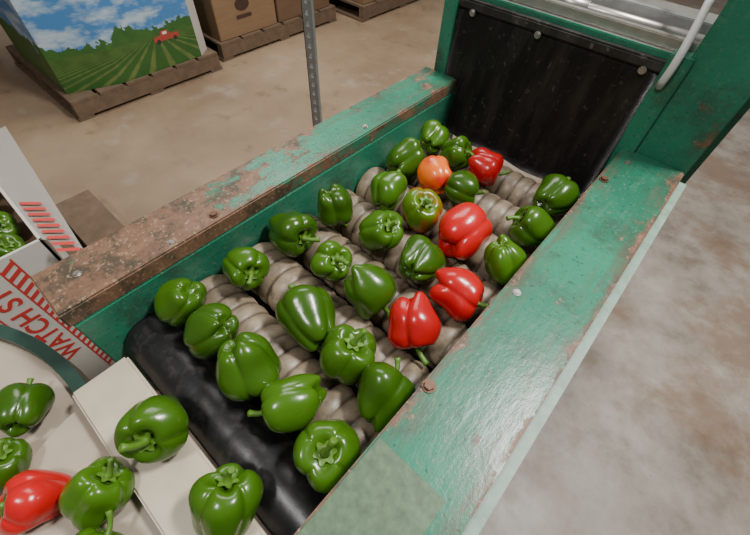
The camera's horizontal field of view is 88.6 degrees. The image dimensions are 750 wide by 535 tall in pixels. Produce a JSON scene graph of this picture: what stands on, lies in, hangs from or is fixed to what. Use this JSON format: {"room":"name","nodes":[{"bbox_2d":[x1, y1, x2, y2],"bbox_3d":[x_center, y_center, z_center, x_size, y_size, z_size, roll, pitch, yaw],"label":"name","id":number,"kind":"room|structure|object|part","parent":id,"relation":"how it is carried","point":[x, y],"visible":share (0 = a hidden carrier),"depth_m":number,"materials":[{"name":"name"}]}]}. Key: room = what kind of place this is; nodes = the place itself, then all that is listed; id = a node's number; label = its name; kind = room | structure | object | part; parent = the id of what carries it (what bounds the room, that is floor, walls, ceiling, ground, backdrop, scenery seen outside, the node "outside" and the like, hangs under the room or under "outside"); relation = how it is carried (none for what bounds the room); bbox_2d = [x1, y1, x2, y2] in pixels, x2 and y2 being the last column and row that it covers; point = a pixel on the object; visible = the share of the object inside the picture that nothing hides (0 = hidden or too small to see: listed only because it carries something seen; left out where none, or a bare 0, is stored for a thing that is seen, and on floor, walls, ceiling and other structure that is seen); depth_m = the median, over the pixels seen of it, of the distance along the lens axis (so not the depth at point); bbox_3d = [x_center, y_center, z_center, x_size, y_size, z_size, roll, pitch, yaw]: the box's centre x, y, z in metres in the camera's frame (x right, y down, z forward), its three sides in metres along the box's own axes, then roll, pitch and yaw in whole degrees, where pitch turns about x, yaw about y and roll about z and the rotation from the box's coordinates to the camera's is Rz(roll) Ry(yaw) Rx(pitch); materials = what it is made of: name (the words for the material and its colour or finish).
{"room":"processing plant","nodes":[
{"label":"processing plant","id":0,"kind":"room"},
{"bbox_2d":[0,0,749,534],"bbox_3d":[1.199,-1.334,3.003,16.000,0.050,16.000,36,59,23],"label":"floor","id":1,"kind":"structure","parent":0,"point":[649,434],"depth_m":1.95,"materials":[{"name":"concrete"}]},
{"bbox_2d":[0,324,89,457],"bbox_3d":[-0.857,0.722,0.759,0.974,0.790,0.974,36,59,23],"label":"table","id":2,"kind":"object","parent":1,"relation":"on","point":[23,356],"visible":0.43,"depth_m":0.70,"materials":[{"name":"beige plastic"}]},
{"bbox_2d":[0,437,32,495],"bbox_3d":[-0.557,0.297,0.574,0.072,0.085,0.077,1,52,-2],"label":"bell pepper","id":3,"kind":"object","parent":2,"relation":"on","point":[16,455],"visible":0.68,"depth_m":0.57,"materials":[{"name":"food"}]},
{"bbox_2d":[0,378,54,437],"bbox_3d":[-0.573,0.228,0.628,0.083,0.080,0.082,20,54,12],"label":"bell pepper","id":4,"kind":"object","parent":2,"relation":"on","point":[23,406],"visible":1,"depth_m":0.60,"materials":[{"name":"green food"}]},
{"bbox_2d":[55,190,123,255],"bbox_3d":[-1.432,0.256,1.515,1.070,0.130,1.150,36,59,23],"label":"wooden pallet","id":5,"kind":"object","parent":1,"relation":"on","point":[83,212],"visible":0.21,"depth_m":1.82,"materials":[{"name":"brown wood"}]},
{"bbox_2d":[0,126,115,380],"bbox_3d":[-1.209,0.106,1.183,0.717,0.592,0.720,36,59,23],"label":"carton","id":6,"kind":"object","parent":5,"relation":"on","point":[42,226],"visible":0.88,"depth_m":1.06,"materials":[{"name":"white cardboard"}]},
{"bbox_2d":[0,211,19,235],"bbox_3d":[-1.048,-0.106,1.063,0.100,0.112,0.102,26,55,17],"label":"bell pepper","id":7,"kind":"object","parent":6,"relation":"on","point":[8,223],"visible":0.62,"depth_m":1.06,"materials":[{"name":"green food"}]},
{"bbox_2d":[0,233,26,256],"bbox_3d":[-0.973,-0.042,1.014,0.089,0.119,0.093,30,56,19],"label":"bell pepper","id":8,"kind":"object","parent":6,"relation":"on","point":[9,242],"visible":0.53,"depth_m":1.00,"materials":[{"name":"green food"}]},
{"bbox_2d":[0,259,111,364],"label":"print","id":9,"kind":"object","parent":6,"relation":"attached to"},
{"bbox_2d":[5,44,222,121],"bbox_3d":[-1.980,-1.605,2.944,1.120,0.130,1.090,36,59,23],"label":"wooden pallet","id":10,"kind":"object","parent":1,"relation":"on","point":[83,105],"visible":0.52,"depth_m":2.67,"materials":[{"name":"brown wood"}]},
{"bbox_2d":[0,0,206,93],"bbox_3d":[-1.949,-1.898,2.551,1.054,0.849,1.010,36,59,23],"label":"bin","id":11,"kind":"object","parent":10,"relation":"on","point":[78,45],"visible":1,"depth_m":2.44,"materials":[{"name":"multicoloured cardboard"}]},
{"bbox_2d":[202,3,336,61],"bbox_3d":[-1.233,-2.386,3.592,1.180,0.130,1.280,36,59,23],"label":"wooden pallet","id":12,"kind":"object","parent":1,"relation":"on","point":[226,50],"visible":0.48,"depth_m":3.25,"materials":[{"name":"brown wood"}]},
{"bbox_2d":[193,0,276,41],"bbox_3d":[-1.385,-2.411,3.107,1.004,0.650,0.560,36,59,23],"label":"cardboard box","id":13,"kind":"object","parent":12,"relation":"on","point":[222,20],"visible":0.84,"depth_m":3.03,"materials":[{"name":"brown cardboard"}]},
{"bbox_2d":[274,0,328,21],"bbox_3d":[-0.985,-2.753,3.394,1.004,0.650,0.600,36,59,23],"label":"cardboard box","id":14,"kind":"object","parent":12,"relation":"on","point":[284,9],"visible":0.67,"depth_m":3.33,"materials":[{"name":"brown cardboard"}]},
{"bbox_2d":[301,0,321,125],"bbox_3d":[-0.191,-0.661,1.232,0.100,1.800,0.100,36,59,23],"label":"steel post","id":15,"kind":"object","parent":1,"relation":"on","point":[307,7],"visible":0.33,"depth_m":1.22,"materials":[{"name":"grey metal"}]},
{"bbox_2d":[329,0,413,22],"bbox_3d":[-0.140,-3.084,4.192,1.180,0.130,1.250,36,59,23],"label":"wooden pallet","id":16,"kind":"object","parent":1,"relation":"on","point":[376,7],"visible":0.84,"depth_m":3.77,"materials":[{"name":"brown wood"}]},
{"bbox_2d":[352,0,374,3],"bbox_3d":[-0.319,-3.129,3.772,1.092,0.570,0.560,36,59,23],"label":"cardboard box","id":17,"kind":"object","parent":16,"relation":"on","point":[358,1],"visible":1,"depth_m":3.66,"materials":[{"name":"brown cardboard"}]},
{"bbox_2d":[19,0,749,534],"bbox_3d":[0.026,-0.009,0.764,0.766,1.750,1.912,36,59,23],"label":"conveyor","id":18,"kind":"object","parent":1,"relation":"on","point":[625,100],"visible":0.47,"depth_m":0.71,"materials":[{"name":"green metal"}]},
{"bbox_2d":[0,469,71,534],"bbox_3d":[-0.486,0.329,0.542,0.079,0.087,0.088,25,55,16],"label":"bell pepper","id":19,"kind":"object","parent":18,"relation":"on","point":[29,499],"visible":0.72,"depth_m":0.52,"materials":[{"name":"red food"}]},
{"bbox_2d":[58,456,134,530],"bbox_3d":[-0.386,0.316,0.537,0.081,0.095,0.090,21,54,14],"label":"bell pepper","id":20,"kind":"object","parent":18,"relation":"on","point":[102,486],"visible":0.95,"depth_m":0.51,"materials":[{"name":"green food"}]},
{"bbox_2d":[75,510,123,534],"bbox_3d":[-0.371,0.375,0.498,0.078,0.079,0.080,-23,57,-20],"label":"bell pepper","id":21,"kind":"object","parent":18,"relation":"on","point":[91,530],"visible":1,"depth_m":0.51,"materials":[{"name":"green food"}]},
{"bbox_2d":[114,395,188,463],"bbox_3d":[-0.321,0.231,0.562,0.094,0.104,0.099,-17,55,-15],"label":"bell pepper","id":22,"kind":"object","parent":18,"relation":"on","point":[154,429],"visible":1,"depth_m":0.53,"materials":[{"name":"green food"}]},
{"bbox_3d":[-0.314,0.300,0.578,0.420,0.020,0.094,36,59,23],"label":"cream transfer plate","id":23,"kind":"part","parent":18,"relation":"part of","materials":[{"name":"plastic"}]},
{"bbox_2d":[154,278,206,326],"bbox_3d":[-0.343,0.060,0.683,0.090,0.092,0.077,-17,55,-16],"label":"bell pepper","id":24,"kind":"object","parent":18,"relation":"on","point":[176,299],"visible":0.91,"depth_m":0.65,"materials":[{"name":"green food"}]},
{"bbox_2d":[183,303,239,359],"bbox_3d":[-0.276,0.108,0.648,0.093,0.096,0.090,25,55,16],"label":"bell pepper","id":25,"kind":"object","parent":18,"relation":"on","point":[210,325],"visible":0.93,"depth_m":0.62,"materials":[{"name":"green food"}]},
{"bbox_2d":[188,463,263,534],"bbox_3d":[-0.198,0.309,0.507,0.086,0.086,0.095,29,56,19],"label":"bell pepper","id":26,"kind":"object","parent":18,"relation":"on","point":[226,500],"visible":1,"depth_m":0.48,"materials":[{"name":"green food"}]},
{"bbox_2d":[222,247,269,290],"bbox_3d":[-0.249,0.000,0.734,0.090,0.084,0.089,23,54,15],"label":"bell pepper","id":27,"kind":"object","parent":18,"relation":"on","point":[246,268],"visible":1,"depth_m":0.71,"materials":[{"name":"green food"}]},
{"bbox_2d":[216,332,281,401],"bbox_3d":[-0.201,0.159,0.611,0.097,0.111,0.101,-9,53,-10],"label":"bell pepper","id":28,"kind":"object","parent":18,"relation":"on","point":[245,364],"visible":0.95,"depth_m":0.58,"materials":[{"name":"green food"}]},
{"bbox_3d":[-0.119,-0.137,0.993,0.022,0.296,1.110,36,59,23],"label":"panel","id":29,"kind":"part","parent":18,"relation":"part of","materials":[{"name":"teal paint"}]},
{"bbox_2d":[247,373,326,432],"bbox_3d":[-0.129,0.202,0.585,0.094,0.088,0.100,25,55,16],"label":"bell pepper","id":30,"kind":"object","parent":18,"relation":"on","point":[289,404],"visible":1,"depth_m":0.55,"materials":[{"name":"green food"}]},
{"bbox_2d":[268,211,319,256],"bbox_3d":[-0.169,-0.074,0.791,0.101,0.097,0.105,-13,54,-13],"label":"bell pepper","id":31,"kind":"object","parent":18,"relation":"on","point":[293,233],"visible":1,"depth_m":0.76,"materials":[{"name":"green food"}]},
{"bbox_2d":[275,284,335,351],"bbox_3d":[-0.116,0.087,0.671,0.117,0.105,0.108,18,53,11],"label":"bell pepper","id":32,"kind":"object","parent":18,"relation":"on","point":[306,313],"visible":0.91,"depth_m":0.64,"materials":[{"name":"green food"}]},
{"bbox_2d":[293,419,360,493],"bbox_3d":[-0.066,0.252,0.533,0.092,0.120,0.091,38,59,24],"label":"bell pepper","id":33,"kind":"object","parent":18,"relation":"on","point":[324,451],"visible":0.94,"depth_m":0.51,"materials":[{"name":"green food"}]},
{"bbox_2d":[310,240,352,281],"bbox_3d":[-0.084,-0.013,0.749,0.081,0.086,0.081,3,52,-1],"label":"bell pepper","id":34,"kind":"object","parent":18,"relation":"on","point":[332,261],"visible":1,"depth_m":0.72,"materials":[{"name":"green food"}]},
{"bbox_2d":[317,183,352,227],"bbox_3d":[-0.087,-0.129,0.849,0.079,0.106,0.084,-4,52,-6],"label":"bell pepper","id":35,"kind":"object","parent":18,"relation":"on","point":[335,204],"visible":1,"depth_m":0.82,"materials":[{"name":"green food"}]},
{"bbox_2d":[319,324,376,384],"bbox_3d":[-0.044,0.141,0.629,0.091,0.112,0.088,6,52,2],"label":"bell pepper","id":36,"kind":"object","parent":18,"relation":"on","point":[346,351],"visible":0.98,"depth_m":0.60,"materials":[{"name":"green food"}]},
{"bbox_2d":[343,264,395,319],"bbox_3d":[-0.010,0.044,0.711,0.098,0.110,0.088,4,52,0],"label":"bell pepper","id":37,"kind":"object","parent":18,"relation":"on","point":[369,287],"visible":1,"depth_m":0.68,"materials":[{"name":"green food"}]},
{"bbox_2d":[358,210,403,250],"bbox_3d":[0.013,-0.075,0.809,0.096,0.097,0.088,12,52,7],"label":"bell pepper","id":38,"kind":"object","parent":18,"relation":"on","point":[380,230],"visible":1,"depth_m":0.78,"materials":[{"name":"green food"}]},
{"bbox_2d":[357,357,415,432],"bbox_3d":[0.014,0.190,0.589,0.095,0.090,0.093,-21,56,-18],"label":"bell pepper","id":39,"kind":"object","parent":18,"relation":"on","point":[383,390],"visible":0.93,"depth_m":0.56,"materials":[{"name":"green food"}]},
{"bbox_2d":[370,169,406,210],"bbox_3d":[0.030,-0.179,0.886,0.088,0.086,0.097,-11,53,-11],"label":"bell pepper","id":40,"kind":"object","parent":18,"relation":"on","point":[387,189],"visible":0.96,"depth_m":0.85,"materials":[{"name":"green food"}]},
{"bbox_2d":[385,137,424,179],"bbox_3d":[0.076,-0.276,0.961,0.101,0.101,0.100,-16,55,-15],"label":"bell pepper","id":41,"kind":"object","parent":18,"relation":"on","point":[406,155],"visible":0.8,"depth_m":0.92,"materials":[{"name":"green food"}]},
{"bbox_2d":[387,291,440,365],"bbox_3d":[0.068,0.100,0.672,0.095,0.094,0.103,20,54,13],"label":"bell pepper","id":42,"kind":"object","parent":18,"relation":"on","point":[413,322],"visible":1,"depth_m":0.64,"materials":[{"name":"red food"}]},
{"bbox_2d":[398,234,445,283],"bbox_3d":[0.093,-0.010,0.761,0.097,0.095,0.102,-5,52,-7],"label":"bell pepper","id":43,"kind":"object","parent":18,"relation":"on","point":[419,261],"visible":0.97,"depth_m":0.72,"materials":[{"name":"green food"}]},
{"bbox_2d":[402,187,442,232],"bbox_3d":[0.103,-0.127,0.847,0.088,0.118,0.092,24,55,15],"label":"bell pepper","id":44,"kind":"object","parent":18,"relation":"on","point":[422,209],"visible":1,"depth_m":0.82,"materials":[{"name":"green food"}]},
{"bbox_2d":[417,155,451,194],"bbox_3d":[0.151,-0.221,0.926,0.099,0.083,0.093,25,55,16],"label":"bell pepper","id":45,"kind":"object","parent":18,"relation":"on","point":[433,172],"visible":0.82,"depth_m":0.90,"materials":[{"name":"orange food"}]},
{"bbox_2d":[419,120,449,153],"bbox_3d":[0.156,-0.347,1.026,0.088,0.087,0.088,-20,56,-18],"label":"bell pepper","id":46,"kind":"object","parent":18,"relation":"on","point":[433,135],"visible":0.94,"depth_m":0.99,"materials":[{"name":"green food"}]},
{"bbox_2d":[440,136,473,169],"bbox_3d":[0.210,-0.293,0.982,0.082,0.091,0.082,-2,52,-5],"label":"bell pepper","id":47,"kind":"object","parent":18,"relation":"on","point":[457,151],"visible":0.84,"depth_m":0.96,"materials":[{"name":"green food"}]},
{"bbox_2d":[429,267,488,321],"bbox_3d":[0.158,0.050,0.715,0.114,0.090,0.093,28,56,16],"label":"bell pepper","id":48,"kind":"object","parent":18,"relation":"on","point":[459,291],"visible":1,"depth_m":0.69,"materials":[{"name":"red food"}]},
{"bbox_2d":[443,170,485,204],"bbox_3d":[0.203,-0.184,0.900,0.087,0.082,0.094,-19,55,-17],"label":"bell pepper","id":49,"kind":"object","parent":18,"relation":"on","point":[462,186],"visible":0.94,"depth_m":0.87,"materials":[{"name":"green food"}]},
{"bbox_2d":[438,202,492,259],"bbox_3d":[0.187,-0.073,0.802,0.117,0.112,0.118,-8,53,-9],"label":"bell pepper","id":50,"kind":"object","parent":18,"relation":"on","point":[464,228],"visible":0.98,"depth_m":0.76,"materials":[{"name":"red food"}]},
{"bbox_2d":[468,147,508,185],"bbox_3d":[0.273,-0.249,0.958,0.091,0.086,0.096,-26,57,-21],"label":"bell pepper","id":51,"kind":"object","parent":18,"relation":"on","point":[486,165],"visible":0.93,"depth_m":0.92,"materials":[{"name":"red food"}]},
{"bbox_2d":[484,234,527,284],"bbox_3d":[0.263,-0.012,0.771,0.086,0.090,0.088,-12,54,-12],"label":"bell pepper","id":52,"kind":"object","parent":18,"relation":"on","point":[503,258],"visible":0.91,"depth_m":0.74,"materials":[{"name":"green food"}]},
{"bbox_2d":[506,205,555,246],"bbox_3d":[0.339,-0.089,0.832,0.089,0.091,0.097,-32,60,-24],"label":"bell pepper","id":53,"kind":"object","parent":18,"relation":"on","point":[530,226],"visible":0.86,"depth_m":0.81,"materials":[{"name":"green food"}]},
{"bbox_2d":[533,174,578,215],"bbox_3d":[0.418,-0.170,0.899,0.101,0.093,0.097,0,52,-3],"label":"bell pepper","id":54,"kind":"object","parent":18,"relation":"on","point":[556,194],"visible":0.93,"depth_m":0.86,"materials":[{"name":"green food"}]},
{"bbox_2d":[434,0,718,180],"bbox_3d":[0.506,-0.520,1.103,0.580,0.485,0.355,36,59,23],"label":"hood","id":55,"kind":"object","parent":18,"relation":"attached to","point":[578,79],"depth_m":0.91,"materials":[{"name":"metal"}]}
]}

